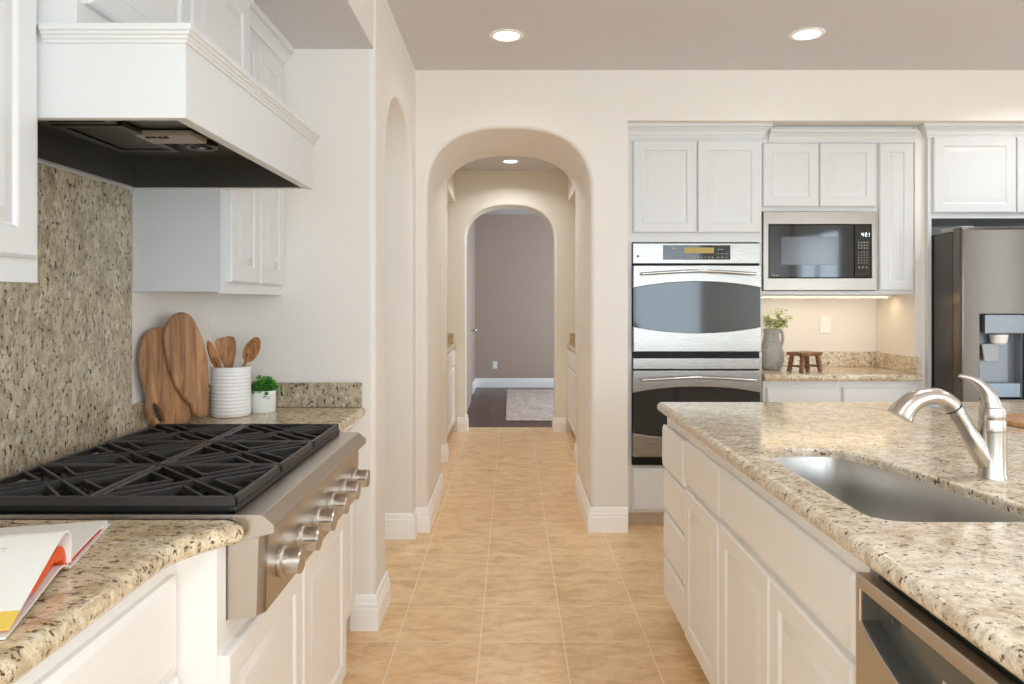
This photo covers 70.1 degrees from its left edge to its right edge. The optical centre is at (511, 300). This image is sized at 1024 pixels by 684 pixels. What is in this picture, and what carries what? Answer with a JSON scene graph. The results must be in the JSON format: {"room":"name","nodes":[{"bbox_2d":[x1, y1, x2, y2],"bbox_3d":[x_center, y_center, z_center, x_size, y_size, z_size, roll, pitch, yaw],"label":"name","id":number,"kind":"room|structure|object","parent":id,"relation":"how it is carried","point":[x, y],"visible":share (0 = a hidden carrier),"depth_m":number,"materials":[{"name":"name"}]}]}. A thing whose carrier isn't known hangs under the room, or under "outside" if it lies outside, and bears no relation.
{"room":"kitchen","nodes":[
{"label":"kitchen","id":0,"kind":"room"},
{"bbox_2d":[37,158,211,403],"bbox_3d":[-1.315,0.025,-0.150,0.170,2.750,6.300,0,0,0],"label":"wall","id":1,"kind":"structure","parent":0,"point":[150,310],"depth_m":2.50,"materials":[{"name":"white paint"}]},
{"bbox_2d":[0,0,36,282],"bbox_3d":[-1.056,-0.536,0.947,0.344,1.000,0.993,0,0,0],"label":"upper cabinet","id":2,"kind":"object","parent":1,"relation":"attached to","point":[18,18],"visible":1,"depth_m":1.37,"materials":[{"name":"white paint"}]},
{"bbox_2d":[0,162,131,477],"bbox_3d":[-1.219,0.040,1.844,0.020,0.788,0.968,0,0,0],"label":"backsplash","id":3,"kind":"structure","parent":1,"relation":"attached to","point":[66,335],"depth_m":2.00,"materials":[{"name":"stone"}]},
{"bbox_2d":[133,1,293,294],"bbox_3d":[-1.060,-0.530,2.683,0.337,1.010,0.630,0,0,0],"label":"upper cabinet","id":4,"kind":"object","parent":1,"relation":"attached to","point":[227,241],"visible":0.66,"depth_m":2.39,"materials":[{"name":"white paint"}]},
{"bbox_2d":[212,49,296,381],"bbox_3d":[-1.140,0.025,3.131,0.520,2.750,0.262,0,0,0],"label":"wall","id":5,"kind":"structure","parent":0,"point":[272,319],"depth_m":3.00,"materials":[{"name":"white paint"}]},
{"bbox_2d":[251,389,275,412],"bbox_3d":[-0.975,0.392,2.865,0.099,0.084,0.099,0,0,0],"label":"pot","id":6,"kind":"object","parent":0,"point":[262,400],"depth_m":2.82,"materials":[{"name":"white ceramic"}]},
{"bbox_2d":[253,0,372,48],"bbox_3d":[-0.899,-1.039,-0.150,0.662,0.006,6.299,0,0,0],"label":"ceiling","id":7,"kind":"structure","parent":0,"point":[305,24],"depth_m":2.72,"materials":[{"name":"white paint"}]},
{"bbox_2d":[297,0,415,629],"bbox_3d":[-0.730,0.025,3.636,0.340,2.750,1.272,0,0,0],"label":"wall","id":8,"kind":"structure","parent":0,"point":[356,223],"depth_m":3.00,"materials":[{"name":"white paint"}]},
{"bbox_2d":[132,382,361,431],"bbox_3d":[-0.920,0.384,2.664,0.617,0.100,0.668,0,0,0],"label":"backsplash","id":9,"kind":"structure","parent":8,"relation":"attached to","point":[293,394],"depth_m":2.98,"materials":[{"name":"stone"}]},
{"bbox_2d":[350,571,389,630],"bbox_3d":[-0.722,1.278,3.131,0.356,0.145,0.294,0,0,0],"label":"baseboard","id":10,"kind":"structure","parent":8,"relation":"attached to","point":[368,613],"depth_m":2.99,"materials":[{"name":"white paint"}]},
{"bbox_2d":[385,472,443,538],"bbox_3d":[-0.838,1.278,4.640,0.724,0.145,1.012,0,0,0],"label":"baseboard","id":11,"kind":"structure","parent":8,"relation":"attached to","point":[397,525],"depth_m":4.15,"materials":[{"name":"white paint"}]},
{"bbox_2d":[448,172,454,201],"bbox_3d":[-0.640,-1.185,6.880,0.120,0.330,1.320,0,0,0],"label":"wall","id":12,"kind":"structure","parent":0,"point":[451,182],"depth_m":7.18,"materials":[{"name":"white paint"}]},
{"bbox_2d":[441,182,577,444],"bbox_3d":[0.000,0.025,6.170,2.440,2.750,0.100,0,0,0],"label":"wall","id":13,"kind":"structure","parent":0,"point":[444,204],"depth_m":6.12,"materials":[{"name":"white paint"}]},
{"bbox_2d":[441,442,448,461],"bbox_3d":[-0.875,1.278,6.162,0.691,0.145,0.116,0,0,0],"label":"baseboard","id":14,"kind":"structure","parent":13,"relation":"attached to","point":[444,448],"depth_m":6.11,"materials":[{"name":"white paint"}]},
{"bbox_2d":[574,443,577,461],"bbox_3d":[0.875,1.278,6.162,0.691,0.145,0.116,0,0,0],"label":"baseboard","id":15,"kind":"structure","parent":13,"relation":"attached to","point":[575,445],"depth_m":6.11,"materials":[{"name":"white paint"}]},
{"bbox_2d":[467,215,553,395],"bbox_3d":[0.850,0.025,9.600,4.500,2.750,3.800,0,0,0],"label":"wall","id":16,"kind":"structure","parent":0,"point":[512,256],"depth_m":11.40,"materials":[{"name":"beige paint"}]},
{"bbox_2d":[467,245,476,410],"bbox_3d":[-0.513,0.333,9.325,0.112,2.025,0.850,0,0,0],"label":"door","id":17,"kind":"structure","parent":16,"relation":"in","point":[469,330],"depth_m":9.12,"materials":[{"name":"beige paint"}]},
{"bbox_2d":[493,361,496,368],"bbox_3d":[-0.260,1.000,11.396,0.070,0.115,0.008,0,0,0],"label":"outlet plate","id":18,"kind":"object","parent":16,"relation":"attached to","point":[494,362],"visible":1,"depth_m":11.39,"materials":[{"name":"white plastic"}]},
{"bbox_2d":[472,378,553,393],"bbox_3d":[1.190,1.278,11.010,3.520,0.145,0.780,0,0,0],"label":"baseboard","id":19,"kind":"structure","parent":16,"relation":"attached to","point":[478,382],"depth_m":11.38,"materials":[{"name":"white paint"}]},
{"bbox_2d":[448,170,574,431],"bbox_3d":[0.000,0.025,7.670,2.600,2.750,0.260,0,0,0],"label":"wall","id":20,"kind":"structure","parent":0,"point":[544,193],"depth_m":7.54,"materials":[{"name":"white paint"}]},
{"bbox_2d":[457,414,565,431],"bbox_3d":[0.000,1.278,7.662,1.120,0.145,0.276,0,0,0],"label":"baseboard","id":21,"kind":"structure","parent":20,"relation":"attached to","point":[558,424],"depth_m":7.52,"materials":[{"name":"white paint"}]},
{"bbox_2d":[416,70,627,506],"bbox_3d":[-0.260,0.025,4.700,1.880,2.750,0.860,0,0,0],"label":"wall","id":22,"kind":"structure","parent":0,"point":[575,121],"depth_m":4.27,"materials":[{"name":"white paint"}]},
{"bbox_2d":[575,472,627,532],"bbox_3d":[0.824,1.278,4.700,0.752,0.145,0.892,0,0,0],"label":"baseboard","id":23,"kind":"structure","parent":22,"relation":"attached to","point":[597,519],"depth_m":4.26,"materials":[{"name":"white paint"}]},
{"bbox_2d":[342,388,709,683],"bbox_3d":[0.750,1.380,4.150,7.900,0.060,14.900,0,0,0],"label":"floor","id":24,"kind":"structure","parent":0,"point":[509,583],"depth_m":3.44,"materials":[{"name":"beige tile"}]},
{"bbox_2d":[14,563,178,683],"bbox_3d":[-0.925,0.913,0.899,0.605,0.874,0.998,0,0,0],"label":"base cabinet","id":25,"kind":"object","parent":24,"relation":"on","point":[134,641],"visible":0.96,"depth_m":1.19,"materials":[{"name":"white paint"}]},
{"bbox_2d":[0,520,243,683],"bbox_3d":[-0.877,0.455,0.913,0.704,0.042,1.066,0,0,0],"label":"countertop","id":26,"kind":"structure","parent":25,"relation":"on","point":[128,553],"depth_m":1.17,"materials":[{"name":"beige stone"}]},
{"bbox_2d":[0,520,110,639],"bbox_3d":[-0.864,0.398,1.132,0.320,0.070,0.495,0,0,-15],"label":"cookbook","id":27,"kind":"object","parent":26,"relation":"on","point":[31,557],"visible":1,"depth_m":1.09,"materials":[{"name":"white paper"}]},
{"bbox_2d":[0,424,369,617],"bbox_3d":[-0.805,0.512,1.908,0.720,0.236,0.916,0,0,0],"label":"rangetop","id":28,"kind":"object","parent":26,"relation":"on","point":[287,486],"visible":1,"depth_m":1.67,"materials":[{"name":"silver metal"}]},
{"bbox_2d":[0,429,339,513],"bbox_3d":[-0.848,0.426,1.908,0.591,0.029,0.890,0,0,0],"label":"grate","id":29,"kind":"object","parent":28,"relation":"on","point":[240,504],"depth_m":1.69,"materials":[{"name":"black metal"}]},
{"bbox_2d":[176,514,345,683],"bbox_3d":[-0.886,0.913,1.913,0.683,0.874,1.025,0,0,0],"label":"base cabinet","id":30,"kind":"object","parent":24,"relation":"on","point":[300,638],"visible":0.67,"depth_m":1.65,"materials":[{"name":"white paint"}]},
{"bbox_2d":[343,425,354,620],"bbox_3d":[-0.930,0.913,2.712,0.595,0.874,0.571,0,0,0],"label":"base cabinet","id":31,"kind":"object","parent":24,"relation":"on","point":[350,516],"visible":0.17,"depth_m":2.90,"materials":[{"name":"white paint"}]},
{"bbox_2d":[186,407,364,431],"bbox_3d":[-0.869,0.455,2.683,0.719,0.042,0.629,0,0,0],"label":"countertop","id":32,"kind":"structure","parent":31,"relation":"on","point":[345,417],"depth_m":2.72,"materials":[{"name":"beige stone"}]},
{"bbox_2d":[138,327,189,425],"bbox_3d":[-1.180,0.261,2.486,0.031,0.345,0.244,0,0,12],"label":"cutting board","id":33,"kind":"object","parent":32,"relation":"on","point":[160,391],"visible":0.68,"depth_m":2.44,"materials":[{"name":"brown wood"}]},
{"bbox_2d":[163,312,208,417],"bbox_3d":[-1.147,0.231,2.577,0.031,0.383,0.231,0,0,14],"label":"cutting board","id":34,"kind":"object","parent":32,"relation":"on","point":[183,344],"visible":1,"depth_m":2.57,"materials":[{"name":"brown wood"}]},
{"bbox_2d":[210,364,250,417],"bbox_3d":[-1.062,0.340,2.765,0.145,0.187,0.145,0,0,0],"label":"utensil crock","id":35,"kind":"object","parent":32,"relation":"on","point":[230,388],"visible":0.99,"depth_m":2.70,"materials":[{"name":"white ceramic"}]},
{"bbox_2d":[207,341,220,367],"bbox_3d":[-1.086,0.281,2.734,0.035,0.270,0.127,0,0,35],"label":"wooden spoon","id":36,"kind":"object","parent":35,"relation":"in","point":[213,355],"visible":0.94,"depth_m":2.71,"materials":[{"name":"brown wood"}]},
{"bbox_2d":[215,336,235,367],"bbox_3d":[-1.073,0.273,2.759,0.035,0.282,0.085,0,0,42],"label":"spatula","id":37,"kind":"object","parent":35,"relation":"in","point":[226,346],"visible":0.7,"depth_m":2.76,"materials":[{"name":"brown wood"}]},
{"bbox_2d":[242,337,260,366],"bbox_3d":[-1.025,0.276,2.760,0.153,0.280,0.022,0,0,0],"label":"wooden spoon","id":38,"kind":"object","parent":35,"relation":"in","point":[250,352],"visible":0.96,"depth_m":2.76,"materials":[{"name":"brown wood"}]},
{"bbox_2d":[251,375,281,412],"bbox_3d":[-0.973,0.361,2.864,0.134,0.144,0.137,0,0,0],"label":"potted herb","id":39,"kind":"object","parent":32,"relation":"on","point":[263,399],"visible":0.94,"depth_m":2.83,"materials":[{"name":"white ceramic"}]},
{"bbox_2d":[448,349,454,433],"bbox_3d":[-0.899,0.913,6.880,0.638,0.874,1.310,0,0,0],"label":"pantry cabinet","id":40,"kind":"object","parent":24,"relation":"on","point":[451,354],"visible":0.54,"depth_m":7.06,"materials":[{"name":"white paint"}]},
{"bbox_2d":[448,333,455,351],"bbox_3d":[-0.897,0.403,6.880,0.645,0.146,1.316,0,0,0],"label":"countertop","id":41,"kind":"structure","parent":40,"relation":"on","point":[451,345],"depth_m":7.52,"materials":[{"name":"beige stone"}]},
{"bbox_2d":[506,389,553,420],"bbox_3d":[0.792,1.344,9.625,1.715,0.012,2.850,0,0,0],"label":"area rug","id":42,"kind":"object","parent":24,"relation":"on","point":[522,404],"visible":0.39,"depth_m":9.35,"materials":[{"name":"fabric"}]},
{"bbox_2d":[568,349,574,433],"bbox_3d":[0.899,0.913,6.880,0.638,0.874,1.310,0,0,0],"label":"pantry cabinet","id":43,"kind":"object","parent":24,"relation":"on","point":[571,354],"visible":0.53,"depth_m":7.06,"materials":[{"name":"white paint"}]},
{"bbox_2d":[567,333,574,351],"bbox_3d":[0.897,0.403,6.880,0.645,0.146,1.316,0,0,0],"label":"countertop","id":44,"kind":"structure","parent":43,"relation":"on","point":[571,345],"depth_m":7.52,"materials":[{"name":"beige stone"}]},
{"bbox_2d":[662,417,688,631],"bbox_3d":[0.942,0.913,2.905,0.616,0.874,0.379,0,0,0],"label":"base cabinet","id":45,"kind":"object","parent":24,"relation":"on","point":[674,437],"visible":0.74,"depth_m":2.87,"materials":[{"name":"white paint"}]},
{"bbox_2d":[628,123,772,521],"bbox_3d":[1.117,0.147,4.588,0.866,2.405,0.541,0,0,0],"label":"tall cabinet","id":46,"kind":"object","parent":24,"relation":"on","point":[688,182],"visible":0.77,"depth_m":4.35,"materials":[{"name":"white paint"}]},
{"bbox_2d":[632,243,760,464],"bbox_3d":[1.101,0.316,4.551,0.759,1.324,0.578,0,0,0],"label":"double wall oven","id":47,"kind":"object","parent":46,"relation":"in","point":[696,329],"visible":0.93,"depth_m":4.34,"materials":[{"name":"silver metal"}]},
{"bbox_2d":[685,433,724,683],"bbox_3d":[0.945,0.913,2.487,0.610,0.874,0.454,0,0,0],"label":"base cabinet","id":48,"kind":"object","parent":24,"relation":"on","point":[703,466],"visible":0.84,"depth_m":2.44,"materials":[{"name":"white paint"}]},
{"bbox_2d":[720,460,878,683],"bbox_3d":[0.945,0.913,1.802,0.610,0.874,0.913,0,0,0],"label":"base cabinet","id":49,"kind":"object","parent":24,"relation":"on","point":[788,589],"visible":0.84,"depth_m":1.76,"materials":[{"name":"white paint"}]},
{"bbox_2d":[762,381,917,401],"bbox_3d":[1.965,0.913,4.599,0.930,0.874,0.518,0,0,0],"label":"base cabinet","id":50,"kind":"object","parent":24,"relation":"on","point":[772,391],"visible":0.18,"depth_m":4.34,"materials":[{"name":"white paint"}]},
{"bbox_2d":[762,367,922,380],"bbox_3d":[1.965,0.455,4.587,0.932,0.040,0.544,0,0,0],"label":"countertop","id":51,"kind":"structure","parent":50,"relation":"on","point":[828,373],"depth_m":4.33,"materials":[{"name":"beige stone"}]},
{"bbox_2d":[762,329,783,369],"bbox_3d":[1.651,0.305,4.630,0.158,0.257,0.152,0,0,0],"label":"pitcher","id":52,"kind":"object","parent":51,"relation":"on","point":[772,350],"visible":0.98,"depth_m":4.58,"materials":[{"name":"grey ceramic"}]},
{"bbox_2d":[762,314,769,326],"bbox_3d":[1.610,0.209,4.626,0.068,0.250,0.068,0,0,30],"label":"leafy sprig","id":53,"kind":"object","parent":52,"relation":"in","point":[763,314],"visible":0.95,"depth_m":4.62,"materials":[{"name":"green plant"}]},
{"bbox_2d":[772,310,782,328],"bbox_3d":[1.671,0.196,4.609,0.086,0.275,0.087,0,0,0],"label":"leafy sprig","id":54,"kind":"object","parent":52,"relation":"in","point":[774,324],"visible":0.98,"depth_m":4.60,"materials":[{"name":"green plant"}]},
{"bbox_2d":[774,308,787,328],"bbox_3d":[1.696,0.190,4.637,0.109,0.288,0.074,0,0,-31],"label":"leafy sprig","id":55,"kind":"object","parent":52,"relation":"in","point":[776,322],"visible":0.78,"depth_m":4.63,"materials":[{"name":"green plant"}]},
{"bbox_2d":[776,319,790,328],"bbox_3d":[1.717,0.225,4.655,0.118,0.217,0.071,0,0,0],"label":"leafy sprig","id":56,"kind":"object","parent":52,"relation":"in","point":[781,325],"visible":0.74,"depth_m":4.65,"materials":[{"name":"green plant"}]},
{"bbox_2d":[777,316,792,328],"bbox_3d":[1.724,0.212,4.621,0.131,0.243,0.087,0,0,0],"label":"leafy sprig","id":57,"kind":"object","parent":52,"relation":"in","point":[788,317],"visible":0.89,"depth_m":4.61,"materials":[{"name":"green plant"}]},
{"bbox_2d":[787,351,822,372],"bbox_3d":[1.805,0.375,4.500,0.179,0.123,0.123,0,0,-24],"label":"wooden riser","id":58,"kind":"object","parent":51,"relation":"on","point":[804,355],"visible":1,"depth_m":4.48,"materials":[{"name":"brown wood"}]},
{"bbox_2d":[856,572,1023,683],"bbox_3d":[0.932,0.916,1.025,0.615,0.868,0.606,0,0,0],"label":"dishwasher","id":59,"kind":"object","parent":24,"relation":"on","point":[899,641],"visible":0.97,"depth_m":1.20,"materials":[{"name":"silver metal"}]},
{"bbox_2d":[917,123,1023,387],"bbox_3d":[2.990,0.147,4.588,1.101,2.405,0.541,0,0,0],"label":"tall cabinet","id":60,"kind":"object","parent":24,"relation":"on","point":[974,172],"visible":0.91,"depth_m":4.35,"materials":[{"name":"white paint"}]},
{"bbox_2d":[931,226,1023,401],"bbox_3d":[2.976,0.449,4.426,0.920,1.742,0.827,0,0,0],"label":"refrigerator","id":61,"kind":"object","parent":24,"relation":"on","point":[977,273],"visible":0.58,"depth_m":4.09,"materials":[{"name":"grey metal"}]},
{"bbox_3d":[1.785,0.913,1.755,1.030,0.874,2.670,0,0,0],"label":"cabinet","id":62,"kind":"object","parent":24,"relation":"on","visible":0},
{"bbox_2d":[657,402,1023,681],"bbox_3d":[1.492,0.455,1.778,1.735,0.042,2.755,0,0,0],"label":"countertop","id":63,"kind":"structure","parent":62,"relation":"on","point":[969,576],"depth_m":1.71,"materials":[{"name":"beige stone"}]},
{"bbox_2d":[772,456,1023,521],"bbox_3d":[0.903,0.569,1.793,0.361,0.224,0.705,0,0,0],"label":"sink","id":64,"kind":"object","parent":63,"relation":"in","point":[872,491],"visible":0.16,"depth_m":1.96,"materials":[{"name":"silver metal"}]},
{"bbox_2d":[887,374,1008,480],"bbox_3d":[1.073,0.307,1.796,0.289,0.254,0.068,0,0,0],"label":"faucet","id":65,"kind":"object","parent":63,"relation":"on","point":[986,445],"visible":1,"depth_m":1.78,"materials":[{"name":"silver metal"}]},
{"bbox_2d":[1006,413,1023,427],"bbox_3d":[1.941,0.424,2.550,0.430,0.020,0.320,0,0,0],"label":"serving board","id":66,"kind":"object","parent":63,"relation":"on","point":[1013,419],"visible":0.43,"depth_m":2.55,"materials":[{"name":"brown wood"}]},
{"bbox_2d":[568,177,574,201],"bbox_3d":[0.640,-1.185,6.880,0.120,0.330,1.320,0,0,0],"label":"wall","id":67,"kind":"structure","parent":0,"point":[571,190],"depth_m":7.20,"materials":[{"name":"white paint"}]},
{"bbox_2d":[348,0,1023,126],"bbox_3d":[1.735,-1.196,0.915,5.930,0.308,8.430,0,0,0],"label":"wall","id":68,"kind":"structure","parent":0,"point":[782,98],"depth_m":4.27,"materials":[{"name":"white paint"}]},
{"bbox_2d":[37,0,252,73],"bbox_3d":[-1.018,-0.791,1.931,0.421,0.490,0.973,0,0,0],"label":"upper cabinet","id":69,"kind":"object","parent":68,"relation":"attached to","point":[226,23],"visible":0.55,"depth_m":1.84,"materials":[{"name":"white paint"}]},
{"bbox_2d":[37,23,319,188],"bbox_3d":[-0.916,-0.453,1.907,0.578,0.182,0.959,0,0,0],"label":"range hood","id":70,"kind":"object","parent":69,"relation":"attached to","point":[138,105],"visible":0.95,"depth_m":1.65,"materials":[{"name":"white paint"}]},
{"bbox_2d":[387,0,1023,214],"bbox_3d":[0.750,-1.400,4.150,7.900,0.100,14.900,0,0,0],"label":"ceiling","id":71,"kind":"structure","parent":0,"point":[436,34],"depth_m":3.73,"materials":[{"name":"white paint"}]},
{"bbox_2d":[489,29,523,41],"bbox_3d":[-0.025,-1.347,3.710,0.176,0.005,0.176,0,0,0],"label":"recessed light","id":72,"kind":"object","parent":71,"relation":"in","point":[503,35],"visible":1,"depth_m":3.70,"materials":[{"name":"white paint"}]},
{"bbox_2d":[501,160,518,162],"bbox_3d":[-0.010,-1.347,7.050,0.176,0.005,0.176,0,0,0],"label":"recessed light","id":73,"kind":"object","parent":71,"relation":"in","point":[503,161],"visible":1,"depth_m":7.05,"materials":[{"name":"white paint"}]},
{"bbox_2d":[788,28,825,40],"bbox_3d":[1.494,-1.347,3.690,0.176,0.005,0.176,0,0,0],"label":"recessed light","id":74,"kind":"object","parent":71,"relation":"in","point":[804,34],"visible":1,"depth_m":3.68,"materials":[{"name":"white paint"}]},
{"bbox_2d":[762,227,951,351],"bbox_3d":[2.691,0.172,4.995,4.019,2.455,0.270,0,0,0],"label":"wall","id":75,"kind":"structure","parent":0,"point":[853,321],"depth_m":4.86,"materials":[{"name":"white paint"}]},
{"bbox_2d":[819,316,829,332],"bbox_3d":[2.085,0.158,4.856,0.070,0.115,0.009,0,0,0],"label":"switch plate","id":76,"kind":"object","parent":75,"relation":"attached to","point":[824,321],"visible":1,"depth_m":4.85,"materials":[{"name":"white plastic"}]},
{"bbox_2d":[762,127,917,294],"bbox_3d":[1.966,-0.547,4.610,0.931,1.014,0.497,0,0,0],"label":"upper cabinet","id":77,"kind":"object","parent":75,"relation":"attached to","point":[804,168],"visible":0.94,"depth_m":4.39,"materials":[{"name":"white paint"}]},
{"bbox_2d":[762,211,876,290],"bbox_3d":[1.853,-0.301,4.612,0.682,0.476,0.456,0,0,0],"label":"microwave","id":78,"kind":"object","parent":77,"relation":"in","point":[802,250],"visible":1,"depth_m":4.39,"materials":[{"name":"silver metal"}]},
{"bbox_2d":[762,295,891,297],"bbox_3d":[1.970,-0.030,4.630,0.860,0.019,0.060,0,0,0],"label":"lamp","id":79,"kind":"object","parent":77,"relation":"attached to","point":[763,296],"visible":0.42,"depth_m":4.60,"materials":[{"name":"white plastic"}]},
{"bbox_2d":[782,352,920,373],"bbox_3d":[1.966,0.385,4.596,0.931,0.099,0.523,0,0,0],"label":"backsplash","id":80,"kind":"structure","parent":75,"relation":"attached to","point":[910,364],"depth_m":4.84,"materials":[{"name":"beige stone"}]},
{"bbox_2d":[877,126,924,388],"bbox_3d":[2.462,0.172,4.630,0.060,2.455,0.460,0,0,0],"label":"wall","id":81,"kind":"structure","parent":0,"point":[900,318],"depth_m":4.40,"materials":[{"name":"white paint"}]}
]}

